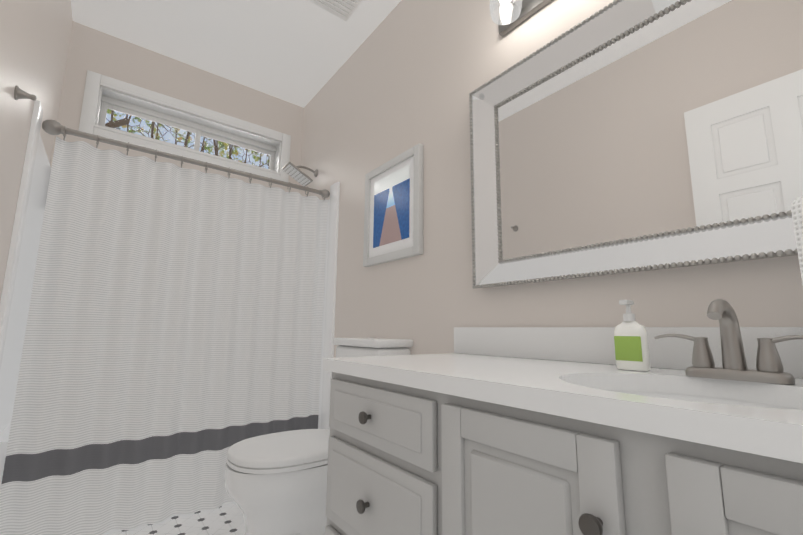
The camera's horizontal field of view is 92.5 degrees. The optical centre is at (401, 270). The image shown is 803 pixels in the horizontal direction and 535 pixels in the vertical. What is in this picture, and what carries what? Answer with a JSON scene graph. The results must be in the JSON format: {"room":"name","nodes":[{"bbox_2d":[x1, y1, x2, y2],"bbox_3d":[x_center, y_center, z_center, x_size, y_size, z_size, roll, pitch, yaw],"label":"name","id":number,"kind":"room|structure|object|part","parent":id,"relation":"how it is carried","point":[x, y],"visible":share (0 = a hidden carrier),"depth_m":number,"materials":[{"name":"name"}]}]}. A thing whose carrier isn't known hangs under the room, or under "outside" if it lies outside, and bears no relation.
{"room":"bathroom","nodes":[
{"label":"bathroom","id":0,"kind":"room"},
{"bbox_2d":[0,0,72,299],"bbox_3d":[-0.983,-0.375,0.701,0.100,2.835,4.020,7,-11,-37],"label":"wall","id":1,"kind":"structure","parent":0,"point":[35,35],"depth_m":1.55,"materials":[{"name":"grey paint"}]},
{"bbox_2d":[14,86,36,100],"bbox_3d":[-1.406,-0.657,1.440,0.057,0.052,0.052,7,-11,-37],"label":"hook","id":2,"kind":"object","parent":1,"relation":"attached to","point":[19,93],"visible":1,"depth_m":1.43,"materials":[{"name":"silver metal"}]},
{"bbox_2d":[103,502,244,534],"bbox_3d":[-0.355,1.137,0.964,1.720,0.060,4.020,7,-11,-37],"label":"floor","id":3,"kind":"structure","parent":0,"point":[226,519],"depth_m":1.87,"materials":[{"name":"tile"}]},
{"bbox_2d":[0,100,339,489],"bbox_3d":[-1.243,0.321,2.279,1.514,1.940,0.717,7,-11,-37],"label":"bathtub","id":4,"kind":"object","parent":3,"relation":"on","point":[22,257],"visible":0.08,"depth_m":1.87,"materials":[{"name":"white plastic"}]},
{"bbox_2d":[42,120,329,199],"bbox_3d":[-1.097,-0.600,2.245,1.486,0.089,0.072,7,-11,-37],"label":"curtain rod","id":5,"kind":"object","parent":4,"relation":"attached to","point":[52,127],"visible":1,"depth_m":2.09,"materials":[{"name":"silver metal"}]},
{"bbox_2d":[0,136,327,534],"bbox_3d":[-1.087,0.336,2.111,1.420,1.836,0.075,7,-11,-37],"label":"shower curtain","id":6,"kind":"object","parent":5,"relation":"hanging from","point":[171,351],"visible":0.88,"depth_m":1.97,"materials":[{"name":"fabric"}]},
{"bbox_2d":[224,337,412,534],"bbox_3d":[-0.366,0.756,1.686,0.746,0.914,0.416,7,-11,-37],"label":"toilet","id":7,"kind":"object","parent":3,"relation":"on","point":[275,483],"visible":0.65,"depth_m":1.46,"materials":[{"name":"white ceramic"}]},
{"bbox_2d":[323,367,802,534],"bbox_3d":[0.376,0.675,0.814,0.624,0.821,1.290,7,-11,-37],"label":"bathroom vanity","id":8,"kind":"object","parent":3,"relation":"on","point":[527,431],"depth_m":0.63,"materials":[{"name":"grey paint"}]},
{"bbox_2d":[323,351,802,450],"bbox_3d":[0.388,0.251,0.889,0.605,0.038,1.310,7,-11,-37],"label":"countertop","id":9,"kind":"structure","parent":8,"relation":"on","point":[553,382],"depth_m":0.71,"materials":[{"name":"white stone"}]},
{"bbox_2d":[614,300,650,370],"bbox_3d":[0.557,0.156,0.939,0.050,0.168,0.072,7,-11,-37],"label":"soap dispenser","id":10,"kind":"object","parent":9,"relation":"on","point":[631,342],"visible":1,"depth_m":0.92,"materials":[{"name":"white plastic"}]},
{"bbox_2d":[591,379,802,410],"bbox_3d":[0.495,0.294,0.645,0.375,0.143,0.449,7,-11,-37],"label":"sink","id":11,"kind":"object","parent":9,"relation":"in","point":[663,388],"depth_m":0.78,"materials":[{"name":"white ceramic"}]},
{"bbox_2d":[654,299,802,383],"bbox_3d":[0.632,0.134,0.747,0.136,0.155,0.268,7,-11,-37],"label":"faucet","id":12,"kind":"object","parent":9,"relation":"on","point":[769,367],"visible":1,"depth_m":0.75,"materials":[{"name":"silver metal"}]},
{"bbox_2d":[50,21,303,192],"bbox_3d":[-1.510,-0.070,2.698,1.520,2.835,0.170,7,-11,-37],"label":"wall","id":13,"kind":"structure","parent":0,"point":[97,51],"depth_m":2.67,"materials":[{"name":"grey paint"}]},
{"bbox_2d":[78,70,290,181],"bbox_3d":[-1.493,-0.973,2.829,1.316,0.416,0.185,7,-11,-37],"label":"window","id":14,"kind":"structure","parent":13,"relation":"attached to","point":[98,101],"depth_m":2.72,"materials":[{"name":"white"}]},
{"bbox_2d":[71,0,400,107],"bbox_3d":[-0.514,-1.687,1.652,1.720,0.060,3.400,7,-11,-37],"label":"ceiling","id":15,"kind":"structure","parent":0,"point":[298,52],"depth_m":2.48,"materials":[{"name":"white paint"}]},
{"bbox_2d":[310,0,362,20],"bbox_3d":[-0.362,-1.562,2.197,0.240,0.016,0.240,7,-11,-37],"label":"ceiling vent","id":16,"kind":"object","parent":15,"relation":"in","point":[344,9],"visible":1,"depth_m":2.25,"materials":[{"name":"white"}]},
{"bbox_2d":[299,0,802,357],"bbox_3d":[0.115,-0.175,1.915,0.100,2.835,3.400,7,-11,-37],"label":"wall","id":17,"kind":"structure","parent":0,"point":[407,75],"depth_m":1.77,"materials":[{"name":"grey paint"}]},
{"bbox_2d":[282,162,317,185],"bbox_3d":[-0.749,-0.723,2.862,0.245,0.134,0.150,7,-11,-37],"label":"shower head","id":18,"kind":"object","parent":17,"relation":"attached to","point":[296,173],"visible":1,"depth_m":2.84},
{"bbox_2d":[363,143,422,266],"bbox_3d":[-0.055,-0.325,2.051,0.031,0.554,0.495,7,-11,-37],"label":"picture frame","id":19,"kind":"object","parent":17,"relation":"attached to","point":[393,221],"visible":1,"depth_m":2.01,"materials":[{"name":"grey"}]},
{"bbox_2d":[489,0,552,36],"bbox_3d":[0.596,-1.052,1.188,0.181,0.171,0.840,7,-11,-37],"label":"sconce","id":20,"kind":"object","parent":17,"relation":"attached to","point":[520,12],"visible":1,"depth_m":1.45,"materials":[{"name":"white glass"}]},
{"bbox_3d":[0.381,-1.025,1.413,0.048,0.090,0.047,7,-11,-37],"label":"bulb","id":21,"kind":"part","parent":20,"relation":"part of","materials":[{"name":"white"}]},
{"bbox_3d":[0.381,-1.008,1.411,0.116,0.148,0.116,7,-11,-37],"label":"lamp shade","id":22,"kind":"part","parent":20,"relation":"part of","materials":[{"name":"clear glass"}]},
{"bbox_2d":[454,327,802,374],"bbox_3d":[0.621,0.211,1.075,0.020,0.104,1.310,7,-11,-37],"label":"backsplash","id":23,"kind":"structure","parent":17,"relation":"attached to","point":[581,344],"depth_m":1.12,"materials":[{"name":"white stone"}]},
{"bbox_2d":[469,0,802,288],"bbox_3d":[0.636,-0.399,1.124,0.059,0.823,1.113,7,-11,-37],"label":"mirror","id":24,"kind":"object","parent":17,"relation":"attached to","point":[622,136],"visible":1,"depth_m":1.08,"materials":[{"name":"clear glass"}]},
{"bbox_2d":[791,196,802,283],"bbox_3d":[0.796,0.008,0.598,0.229,0.361,0.256,7,-11,-37],"label":"towel","id":25,"kind":"object","parent":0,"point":[797,209],"visible":1,"depth_m":0.75,"materials":[{"name":"white fabric"}]},
{"label":"outside","id":26,"kind":"structure","parent":0,"visible":0},
{"bbox_2d":[105,109,269,168],"bbox_3d":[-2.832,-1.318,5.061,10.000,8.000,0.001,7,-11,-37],"label":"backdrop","id":27,"kind":"structure","parent":26,"point":[144,129],"depth_m":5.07,"materials":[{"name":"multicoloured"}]}
]}

